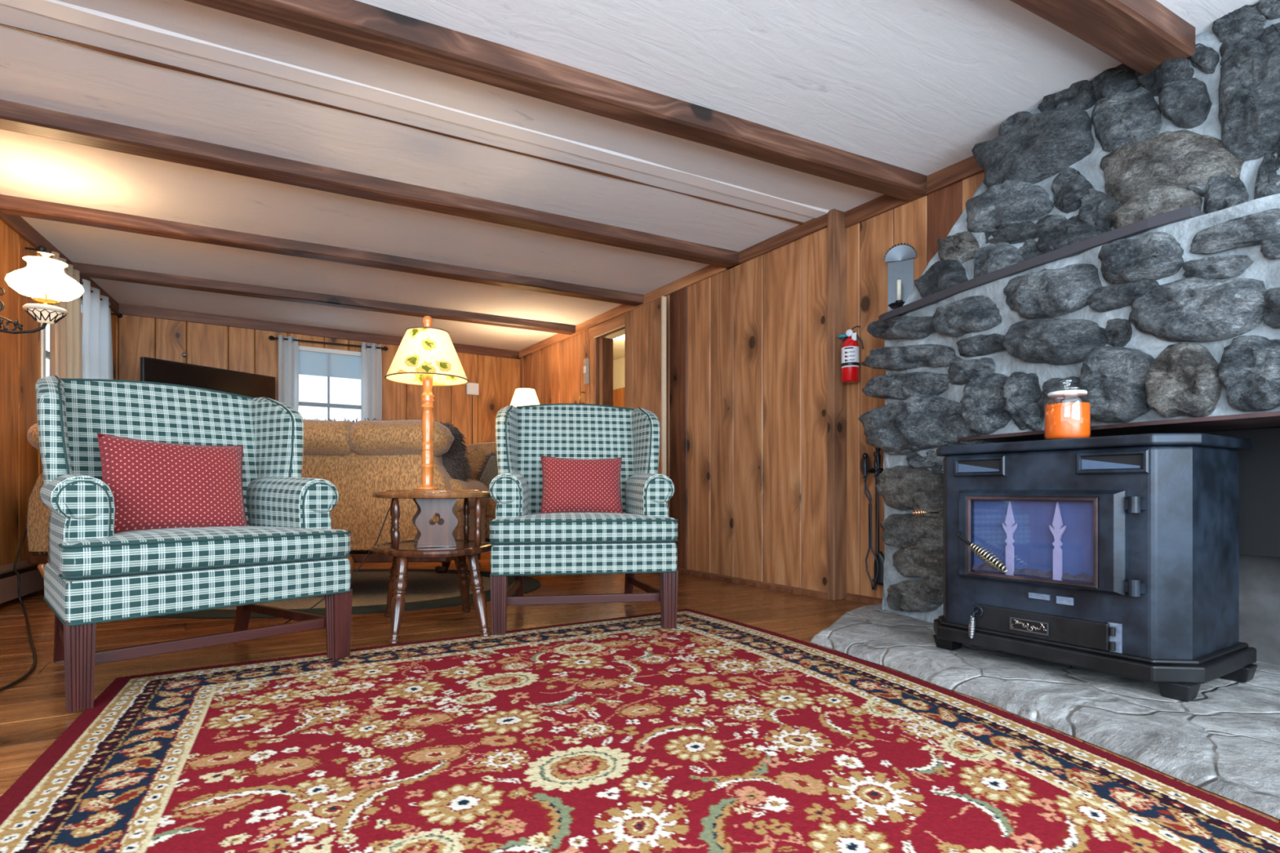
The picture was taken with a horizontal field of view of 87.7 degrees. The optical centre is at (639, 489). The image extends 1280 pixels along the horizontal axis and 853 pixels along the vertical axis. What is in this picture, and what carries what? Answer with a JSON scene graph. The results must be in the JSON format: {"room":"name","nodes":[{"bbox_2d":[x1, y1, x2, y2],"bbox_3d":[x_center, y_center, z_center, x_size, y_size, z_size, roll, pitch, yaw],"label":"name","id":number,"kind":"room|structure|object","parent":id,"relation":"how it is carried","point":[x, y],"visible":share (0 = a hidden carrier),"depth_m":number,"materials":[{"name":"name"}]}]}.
{"room":"living room","nodes":[
{"label":"living room","id":0,"kind":"room"},
{"bbox_2d":[0,219,115,565],"bbox_3d":[-3.144,-0.460,2.947,0.062,2.120,5.603,0,0,-25],"label":"wall","id":1,"kind":"structure","parent":0,"point":[20,462],"depth_m":3.71,"materials":[{"name":"orange wood"}]},
{"bbox_2d":[0,559,44,604],"bbox_3d":[-2.930,0.490,2.661,0.080,0.180,2.900,0,0,-25],"label":"baseboard heater","id":2,"kind":"object","parent":1,"relation":"attached to","point":[32,580],"visible":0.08,"depth_m":3.58,"materials":[{"name":"brown metal"}]},
{"bbox_2d":[0,256,84,333],"bbox_3d":[-2.957,-0.939,3.178,0.478,0.396,0.286,0,0,-25],"label":"wall sconce","id":3,"kind":"object","parent":1,"relation":"attached to","point":[44,280],"visible":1,"depth_m":3.16,"materials":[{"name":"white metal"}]},
{"bbox_2d":[0,210,118,313],"bbox_3d":[-3.130,-1.475,3.010,0.022,0.090,5.500,0,0,-25],"label":"trim","id":4,"kind":"structure","parent":1,"relation":"attached to","point":[16,223],"depth_m":3.89,"materials":[{"name":"brown wood"}]},
{"bbox_2d":[40,297,82,378],"bbox_3d":[-3.855,-0.830,4.503,0.090,1.000,1.120,0,0,-25],"label":"window","id":5,"kind":"structure","parent":1,"relation":"in","point":[45,354],"depth_m":4.03,"materials":[{"name":"white plastic"}]},
{"bbox_2d":[24,245,122,318],"bbox_3d":[-3.744,-1.360,4.466,0.101,0.050,1.590,0,0,-25],"label":"curtain rod","id":6,"kind":"object","parent":1,"relation":"attached to","point":[41,248],"visible":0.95,"depth_m":3.86,"materials":[{"name":"black metal"}]},
{"bbox_2d":[49,251,82,378],"bbox_3d":[-3.551,-0.650,4.125,0.074,1.500,0.482,0,0,-25],"label":"curtain","id":7,"kind":"object","parent":6,"relation":"hanging from","point":[65,335],"visible":0.47,"depth_m":4.13,"materials":[{"name":"white fabric"}]},
{"bbox_2d":[82,279,113,379],"bbox_3d":[-3.806,-0.645,4.671,0.084,1.490,0.627,0,0,-25],"label":"curtain","id":8,"kind":"object","parent":6,"relation":"hanging from","point":[97,344],"visible":0.37,"depth_m":4.59,"materials":[{"name":"white fabric"}]},
{"bbox_2d":[0,194,644,306],"bbox_3d":[-1.675,-1.491,4.352,3.840,0.077,0.120,0,0,-28],"label":"ceiling beam","id":9,"kind":"structure","parent":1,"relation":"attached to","point":[9,205],"depth_m":4.06,"materials":[{"name":"brown wood"}]},
{"bbox_2d":[71,262,575,334],"bbox_3d":[-2.229,-1.491,5.352,3.688,0.079,0.115,0,0,-28],"label":"ceiling beam","id":10,"kind":"structure","parent":1,"relation":"attached to","point":[87,270],"depth_m":5.11,"materials":[{"name":"brown wood"}]},
{"bbox_2d":[0,99,738,267],"bbox_3d":[-1.142,-1.489,3.383,3.990,0.082,0.130,0,0,-28],"label":"ceiling beam","id":11,"kind":"structure","parent":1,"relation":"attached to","point":[15,117],"depth_m":3.15,"materials":[{"name":"brown wood"}]},
{"bbox_2d":[0,0,828,217],"bbox_3d":[-0.766,-1.521,2.701,4.068,0.019,0.114,0,0,-29],"label":"trim","id":12,"kind":"structure","parent":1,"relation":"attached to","point":[86,17],"depth_m":2.53,"materials":[{"name":"white wood"}]},
{"bbox_2d":[184,0,927,201],"bbox_3d":[-0.510,-1.481,2.322,4.241,0.097,0.119,0,0,-27],"label":"ceiling beam","id":13,"kind":"structure","parent":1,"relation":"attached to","point":[356,24],"depth_m":2.39,"materials":[{"name":"brown wood"}]},
{"bbox_2d":[1009,0,1195,75],"bbox_3d":[-0.066,-1.481,1.262,4.213,0.098,0.154,0,0,-28],"label":"ceiling beam","id":14,"kind":"structure","parent":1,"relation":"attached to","point":[1140,35],"depth_m":2.09,"materials":[{"name":"brown wood"}]},
{"bbox_2d":[80,312,519,457],"bbox_3d":[-2.807,-0.460,6.408,4.003,2.120,0.062,0,0,-33],"label":"wall","id":15,"kind":"structure","parent":0,"point":[246,350],"depth_m":6.13,"materials":[{"name":"orange wood"}]},
{"bbox_2d":[182,352,186,357],"bbox_3d":[-3.867,-1.145,5.662,0.040,0.040,0.048,0,0,-33],"label":"wall hook","id":16,"kind":"object","parent":15,"relation":"attached to","point":[184,354],"visible":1,"depth_m":5.64,"materials":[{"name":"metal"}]},
{"bbox_2d":[118,302,520,359],"bbox_3d":[-2.781,-1.478,6.377,3.490,0.085,0.022,0,0,-33],"label":"trim","id":17,"kind":"structure","parent":15,"relation":"attached to","point":[123,308],"depth_m":6.05,"materials":[{"name":"brown wood"}]},
{"bbox_2d":[268,335,387,351],"bbox_3d":[-2.903,-1.367,6.253,1.020,0.056,0.100,0,0,-33],"label":"curtain rod","id":18,"kind":"object","parent":15,"relation":"attached to","point":[270,337],"visible":0.99,"depth_m":6.20,"materials":[{"name":"black metal"}]},
{"bbox_2d":[277,334,298,411],"bbox_3d":[-3.183,-0.895,6.037,0.168,0.990,0.052,0,0,-33],"label":"curtain","id":19,"kind":"object","parent":18,"relation":"hanging from","point":[288,350],"visible":0.66,"depth_m":6.03,"materials":[{"name":"white fabric"}]},
{"bbox_2d":[360,342,382,420],"bbox_3d":[-2.585,-0.905,6.421,0.190,1.010,0.052,0,0,-33],"label":"curtain","id":20,"kind":"object","parent":18,"relation":"hanging from","point":[371,360],"visible":0.73,"depth_m":6.42,"materials":[{"name":"white fabric"}]},
{"bbox_2d":[297,345,361,420],"bbox_3d":[-2.942,-0.880,6.305,0.700,0.900,0.090,0,0,-33],"label":"window","id":21,"kind":"structure","parent":15,"relation":"in","point":[313,361],"depth_m":6.31,"materials":[{"name":"glass"}]},
{"bbox_2d":[298,350,360,379],"bbox_3d":[-2.943,-1.180,6.306,0.570,0.220,0.006,0,0,-33],"label":"roller shade","id":22,"kind":"object","parent":21,"relation":"attached to","point":[329,363],"depth_m":6.31,"materials":[{"name":"white fabric"}]},
{"bbox_2d":[466,382,479,444],"bbox_3d":[-1.763,-0.637,7.022,0.130,0.975,0.033,0,0,-33],"label":"thermostat","id":23,"kind":"object","parent":15,"relation":"attached to","point":[472,388],"visible":0.84,"depth_m":7.02,"materials":[{"name":"white plastic"}]},
{"bbox_2d":[603,336,624,390],"bbox_3d":[-0.554,-0.600,8.082,1.760,2.400,5.800,0,0,-33],"label":"wall","id":24,"kind":"structure","parent":0,"point":[618,364],"depth_m":9.14,"materials":[{"name":"beige paint"}]},
{"bbox_2d":[613,386,624,407],"bbox_3d":[-0.395,-0.390,9.223,0.100,1.980,0.850,0,0,-33],"label":"door","id":25,"kind":"structure","parent":24,"relation":"in","point":[619,393],"depth_m":9.07,"materials":[{"name":"brown wood"}]},
{"bbox_2d":[613,339,624,360],"bbox_3d":[-0.562,-1.825,8.076,1.780,0.050,5.800,0,0,-33],"label":"ceiling","id":26,"kind":"structure","parent":0,"point":[618,344],"depth_m":8.52,"materials":[{"name":"white paint"}]},
{"bbox_2d":[613,334,624,339],"bbox_3d":[-0.250,-1.770,7.683,0.340,0.060,0.340,0,0,-33],"label":"hall ceiling light","id":27,"kind":"object","parent":26,"relation":"attached to","point":[622,337],"visible":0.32,"depth_m":7.67,"materials":[{"name":"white glass"}]},
{"bbox_2d":[0,0,1260,351],"bbox_3d":[-1.365,-1.570,2.867,6.000,0.100,8.300,0,0,-33],"label":"ceiling","id":28,"kind":"structure","parent":0,"point":[911,85],"depth_m":2.78,"materials":[{"name":"white paint"}]},
{"bbox_2d":[0,551,1279,823],"bbox_3d":[-1.421,0.630,2.954,6.000,0.060,8.648,0,0,-33],"label":"floor","id":29,"kind":"structure","parent":0,"point":[33,713],"depth_m":2.86,"materials":[{"name":"brown wood"}]},
{"bbox_2d":[0,527,36,691],"bbox_3d":[-2.508,0.368,2.612,0.408,0.462,2.713,0,0,-33],"label":"power cord","id":30,"kind":"object","parent":29,"relation":"on","point":[33,651],"visible":0.93,"depth_m":2.85,"materials":[{"name":"black plastic"}]},
{"bbox_2d":[151,568,541,618],"bbox_3d":[-1.866,0.595,4.054,2.500,0.010,1.900,0,0,-7],"label":"oval rug","id":31,"kind":"object","parent":29,"relation":"on","point":[426,588],"visible":0.33,"depth_m":3.72,"materials":[{"name":"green fabric"}]},
{"bbox_2d":[26,419,489,584],"bbox_3d":[-2.173,0.100,4.019,2.370,0.979,1.010,0,0,-3],"label":"sofa","id":32,"kind":"object","parent":31,"relation":"on","point":[362,459],"visible":0.21,"depth_m":3.63,"materials":[{"name":"brown fabric"}]},
{"bbox_2d":[303,417,392,422],"bbox_3d":[-1.769,-0.197,3.962,0.668,0.481,0.201,0,0,-3],"label":"fringed pillow","id":33,"kind":"object","parent":32,"relation":"on","point":[367,417],"visible":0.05,"depth_m":4.02,"materials":[{"name":"beige fabric"}]},
{"bbox_2d":[440,421,473,482],"bbox_3d":[-1.145,-0.186,3.960,0.254,0.449,0.346,0,0,19],"label":"fringed pillow","id":34,"kind":"object","parent":32,"relation":"on","point":[454,462],"visible":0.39,"depth_m":3.93,"materials":[{"name":"black fur"}]},
{"bbox_2d":[435,442,497,573],"bbox_3d":[-0.928,0.090,5.212,1.120,1.003,1.068,0,0,-1],"label":"tufted armchair","id":35,"kind":"object","parent":31,"relation":"on","point":[477,451],"visible":0.12,"depth_m":5.42,"materials":[{"name":"brown fabric"}]},
{"bbox_2d":[472,452,498,497],"bbox_3d":[-1.052,-0.083,5.158,0.523,0.440,0.228,0,0,6],"label":"fringed pillow","id":36,"kind":"object","parent":35,"relation":"on","point":[489,471],"visible":0.14,"depth_m":5.13,"materials":[{"name":"beige fabric"}]},
{"bbox_2d":[484,497,497,517],"bbox_3d":[-0.926,0.130,5.066,0.780,0.140,0.600,0,0,-1],"label":"seat cushion","id":37,"kind":"object","parent":35,"relation":"on","point":[490,508],"depth_m":4.76,"materials":[{"name":"brown fabric"}]},
{"bbox_2d":[370,489,493,644],"bbox_3d":[-0.904,0.303,2.925,0.515,0.606,0.685,0,0,-22],"label":"side table","id":38,"kind":"object","parent":29,"relation":"on","point":[432,539],"visible":1,"depth_m":2.77,"materials":[{"name":"brown wood"}]},
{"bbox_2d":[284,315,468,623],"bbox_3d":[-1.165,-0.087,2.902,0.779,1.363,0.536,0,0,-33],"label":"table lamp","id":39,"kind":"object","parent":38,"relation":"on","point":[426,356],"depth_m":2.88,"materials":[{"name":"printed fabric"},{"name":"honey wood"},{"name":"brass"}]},
{"bbox_2d":[370,539,493,557],"bbox_3d":[-0.904,0.253,2.925,0.515,0.030,0.659,0,0,-22],"label":"shelf","id":40,"kind":"object","parent":38,"relation":"attached to","point":[406,548],"depth_m":2.76,"materials":[{"name":"brown wood"}]},
{"bbox_2d":[0,608,1279,852],"bbox_3d":[0.016,0.593,1.282,2.552,0.015,3.158,0,0,-33],"label":"area rug","id":41,"kind":"object","parent":29,"relation":"on","point":[709,733],"visible":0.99,"depth_m":1.43,"materials":[{"name":"fabric"}]},
{"bbox_2d":[35,375,352,713],"bbox_3d":[-1.534,0.099,2.273,0.726,0.977,0.798,0,0,39],"label":"armchair","id":42,"kind":"object","parent":41,"relation":"on","point":[288,548],"visible":0.88,"depth_m":2.15,"materials":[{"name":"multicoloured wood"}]},
{"bbox_2d":[97,432,247,533],"bbox_3d":[-1.560,-0.010,2.247,0.171,0.344,0.438,0,0,41],"label":"throw pillow","id":43,"kind":"object","parent":42,"relation":"on","point":[153,485],"visible":0.88,"depth_m":2.19,"materials":[{"name":"red fabric"}]},
{"bbox_2d":[58,525,350,578],"bbox_3d":[-1.475,0.181,2.224,0.565,0.114,0.785,0,0,39],"label":"seat cushion","id":44,"kind":"object","parent":42,"relation":"on","point":[91,553],"depth_m":1.99,"materials":[{"name":"green fabric"}]},
{"bbox_2d":[488,403,678,635],"bbox_3d":[-0.281,0.076,3.106,0.798,1.024,0.726,0,0,-10],"label":"armchair","id":45,"kind":"object","parent":41,"relation":"on","point":[527,541],"visible":0.95,"depth_m":2.83,"materials":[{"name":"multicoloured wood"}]},
{"bbox_2d":[540,455,622,513],"bbox_3d":[-0.272,-0.018,3.110,0.388,0.284,0.156,0,0,-9],"label":"throw pillow","id":46,"kind":"object","parent":45,"relation":"on","point":[569,485],"visible":0.9,"depth_m":3.06,"materials":[{"name":"red fabric"}]},
{"bbox_2d":[488,512,678,544],"bbox_3d":[-0.268,0.162,3.030,0.785,0.119,0.565,0,0,-9],"label":"seat cushion","id":47,"kind":"object","parent":45,"relation":"on","point":[507,528],"depth_m":2.77,"materials":[{"name":"green fabric"}]},
{"bbox_2d":[810,603,1279,819],"bbox_3d":[1.456,0.574,1.826,1.437,0.050,2.700,0,0,-33],"label":"hearth","id":48,"kind":"object","parent":29,"relation":"on","point":[1224,741],"visible":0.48,"depth_m":1.75,"materials":[{"name":"stone"}]},
{"bbox_2d":[911,433,1257,702],"bbox_3d":[1.368,0.203,2.134,0.572,0.706,0.788,0,0,-33],"label":"wood stove","id":49,"kind":"object","parent":48,"relation":"on","point":[1148,590],"visible":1,"depth_m":1.91,"materials":[{"name":"black metal"}]},
{"bbox_2d":[1002,501,1017,575],"bbox_3d":[1.157,0.152,2.086,0.009,0.232,0.044,0,0,-33],"label":"andiron","id":50,"kind":"object","parent":49,"relation":"on","point":[1010,528],"visible":0.97,"depth_m":2.08,"materials":[{"name":"metal"}]},
{"bbox_2d":[1048,502,1066,580],"bbox_3d":[1.233,0.152,1.968,0.009,0.232,0.044,0,0,-33],"label":"andiron","id":51,"kind":"object","parent":49,"relation":"on","point":[1056,530],"visible":1,"depth_m":1.96,"materials":[{"name":"metal"}]},
{"bbox_2d":[1044,390,1089,439],"bbox_3d":[1.300,-0.245,2.029,0.123,0.188,0.123,0,0,-33],"label":"jar candle","id":52,"kind":"object","parent":49,"relation":"on","point":[1066,420],"visible":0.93,"depth_m":1.99,"materials":[{"name":"orange wax"}]},
{"bbox_2d":[857,0,1279,665],"bbox_3d":[1.882,-0.500,1.925,0.804,2.199,3.054,0,0,-28],"label":"stone fireplace","id":53,"kind":"object","parent":29,"relation":"on","point":[1118,240],"visible":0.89,"depth_m":2.18,"materials":[{"name":"grey stone"}]},
{"bbox_2d":[878,204,1204,321],"bbox_3d":[1.338,-0.785,2.481,0.307,0.030,1.250,0,0,-33],"label":"mantel shelf","id":54,"kind":"object","parent":53,"relation":"attached to","point":[1188,215],"depth_m":2.24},
{"bbox_3d":[-1.054,0.220,6.121,0.480,0.761,0.480,0,0,-33],"label":"end table","id":55,"kind":"object","parent":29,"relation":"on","visible":0},
{"bbox_2d":[510,388,539,407],"bbox_3d":[-1.054,-0.540,6.121,0.330,0.760,0.330,0,0,-33],"label":"table lamp","id":56,"kind":"object","parent":55,"relation":"on","point":[522,397],"visible":0.44,"depth_m":6.03,"materials":[{"name":"white fabric"}]},
{"bbox_3d":[-3.485,0.130,5.463,0.315,0.860,0.960,0,0,29],"label":"chest","id":57,"kind":"object","parent":29,"relation":"on","visible":0},
{"bbox_2d":[140,356,275,399],"bbox_3d":[-3.505,-0.651,5.473,0.190,0.700,1.040,0,0,29],"label":"television","id":58,"kind":"object","parent":57,"relation":"on","point":[152,370],"visible":0.16,"depth_m":5.41,"materials":[{"name":"black plastic"}]},
{"bbox_2d":[520,226,827,592],"bbox_3d":[-0.118,-0.460,5.513,0.062,2.120,4.396,0,0,-33],"label":"wall","id":59,"kind":"structure","parent":0,"point":[747,342],"depth_m":4.20,"materials":[{"name":"brown wood"}]},
{"bbox_2d":[0,23,804,224],"bbox_3d":[-0.836,-1.520,2.844,4.047,0.020,0.016,0,0,-28],"label":"trim","id":60,"kind":"structure","parent":59,"relation":"attached to","point":[77,43],"depth_m":2.62,"materials":[{"name":"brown wood"}]},
{"bbox_2d":[579,391,584,404],"bbox_3d":[-0.528,-0.836,6.055,0.047,0.116,0.016,0,0,-33],"label":"handle","id":61,"kind":"object","parent":59,"relation":"attached to","point":[580,392],"visible":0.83,"depth_m":6.04,"materials":[{"name":"gold metal"}]},
{"bbox_2d":[583,358,589,384],"bbox_3d":[-0.459,-1.054,5.951,0.041,0.232,0.092,0,0,-33],"label":"wall switch","id":62,"kind":"object","parent":59,"relation":"attached to","point":[586,362],"visible":1,"depth_m":5.94,"materials":[{"name":"white plastic"}]},
{"bbox_2d":[588,313,624,405],"bbox_3d":[-0.198,-0.420,5.714,0.199,2.040,0.690,0,0,-33],"label":"door frame","id":63,"kind":"structure","parent":59,"relation":"in","point":[617,322],"depth_m":5.91,"materials":[{"name":"brown wood"}]},
{"bbox_2d":[519,262,738,358],"bbox_3d":[-0.344,-1.482,5.792,0.020,0.075,3.640,0,0,-33],"label":"trim","id":64,"kind":"structure","parent":59,"relation":"attached to","point":[707,272],"depth_m":5.36,"materials":[{"name":"brown wood"}]},
{"bbox_2d":[624,296,666,475],"bbox_3d":[0.054,-0.410,5.064,0.087,1.980,0.535,0,0,-33],"label":"door leaf","id":65,"kind":"structure","parent":59,"relation":"in","point":[645,325],"depth_m":4.97,"materials":[{"name":"brown wood"}]},
{"bbox_2d":[676,567,827,599],"bbox_3d":[0.481,0.583,4.508,0.020,0.035,2.133,0,0,-33],"label":"baseboard","id":66,"kind":"structure","parent":59,"relation":"attached to","point":[800,591],"depth_m":4.11,"materials":[{"name":"brown wood"}]},
{"bbox_2d":[725,213,827,269],"bbox_3d":[0.802,-1.482,4.007,0.020,0.075,0.863,0,0,-33],"label":"trim","id":67,"kind":"structure","parent":59,"relation":"attached to","point":[813,225],"depth_m":3.92,"materials":[{"name":"brown wood"}]},
{"bbox_2d":[846,171,984,598],"bbox_3d":[1.488,-0.470,3.158,0.062,2.140,1.310,0,0,-33],"label":"wall","id":68,"kind":"structure","parent":0,"point":[919,223],"depth_m":3.53,"materials":[{"name":"brown wood"}]},
{"bbox_2d":[827,208,846,600],"bbox_3d":[1.116,-0.460,3.671,0.195,2.120,0.048,0,0,-33],"label":"trim","id":69,"kind":"structure","parent":68,"relation":"attached to","point":[837,231],"depth_m":3.62,"materials":[{"name":"brown wood"}]},
{"bbox_2d":[838,325,863,383],"bbox_3d":[1.128,-0.724,3.559,0.106,0.297,0.109,0,0,-21],"label":"fire extinguisher","id":70,"kind":"object","parent":68,"relation":"attached to","point":[850,365],"visible":1,"depth_m":3.52,"materials":[{"name":"red metal"}]},
{"bbox_2d":[844,346,855,361],"bbox_3d":[1.107,-0.705,3.520,0.055,0.094,0.009,0,0,22],"label":"print","id":71,"kind":"object","parent":70,"relation":"on","point":[849,352],"depth_m":3.52,"materials":[{"name":"black"}]},
{"bbox_2d":[845,593,882,604],"bbox_3d":[1.226,0.583,3.495,0.020,0.035,0.357,0,0,-33],"label":"baseboard","id":72,"kind":"structure","parent":68,"relation":"attached to","point":[851,597],"depth_m":3.54,"materials":[{"name":"brown wood"}]},
{"bbox_2d":[862,453,878,590],"bbox_3d":[1.193,0.161,3.450,0.028,0.709,0.099,0,0,-33],"label":"tongs","id":73,"kind":"object","parent":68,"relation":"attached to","point":[864,455],"visible":1,"depth_m":3.45,"materials":[{"name":"black metal"}]},
{"bbox_2d":[874,447,884,585],"bbox_3d":[1.220,0.129,3.408,0.028,0.713,0.076,0,0,-33],"label":"shovel","id":74,"kind":"object","parent":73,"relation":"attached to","point":[880,557],"visible":0.81,"depth_m":3.40,"materials":[{"name":"black metal"}]},
{"bbox_2d":[871,451,877,586],"bbox_3d":[1.220,0.160,3.455,0.038,0.720,0.028,0,0,25],"label":"poker","id":75,"kind":"object","parent":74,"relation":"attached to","point":[874,452],"visible":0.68,"depth_m":3.45,"materials":[{"name":"black metal"}]},
{"bbox_2d":[866,467,883,473],"bbox_3d":[1.242,-0.101,3.424,0.070,0.027,0.200,0,0,-33],"label":"tool rack","id":76,"kind":"object","parent":68,"relation":"attached to","point":[871,470],"visible":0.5,"depth_m":3.49,"materials":[{"name":"black metal"}]},
{"bbox_2d":[884,242,916,311],"bbox_3d":[1.276,-1.044,3.281,0.152,0.357,0.121,0,0,27],"label":"candle sconce","id":77,"kind":"object","parent":68,"relation":"attached to","point":[900,258],"visible":0.74,"depth_m":3.33,"materials":[{"name":"grey metal"}]},
{"bbox_2d":[897,277,901,300],"bbox_3d":[1.272,-0.985,3.272,0.021,0.113,0.021,0,0,-33],"label":"candle","id":78,"kind":"object","parent":77,"relation":"in","point":[899,282],"visible":1,"depth_m":3.26,"materials":[{"name":"beige wax"}]},
{"bbox_2d":[844,155,983,227],"bbox_3d":[1.402,-1.478,3.221,0.020,0.085,1.107,0,0,-33],"label":"trim","id":79,"kind":"structure","parent":68,"relation":"attached to","point":[968,167],"depth_m":3.21,"materials":[{"name":"brown wood"}]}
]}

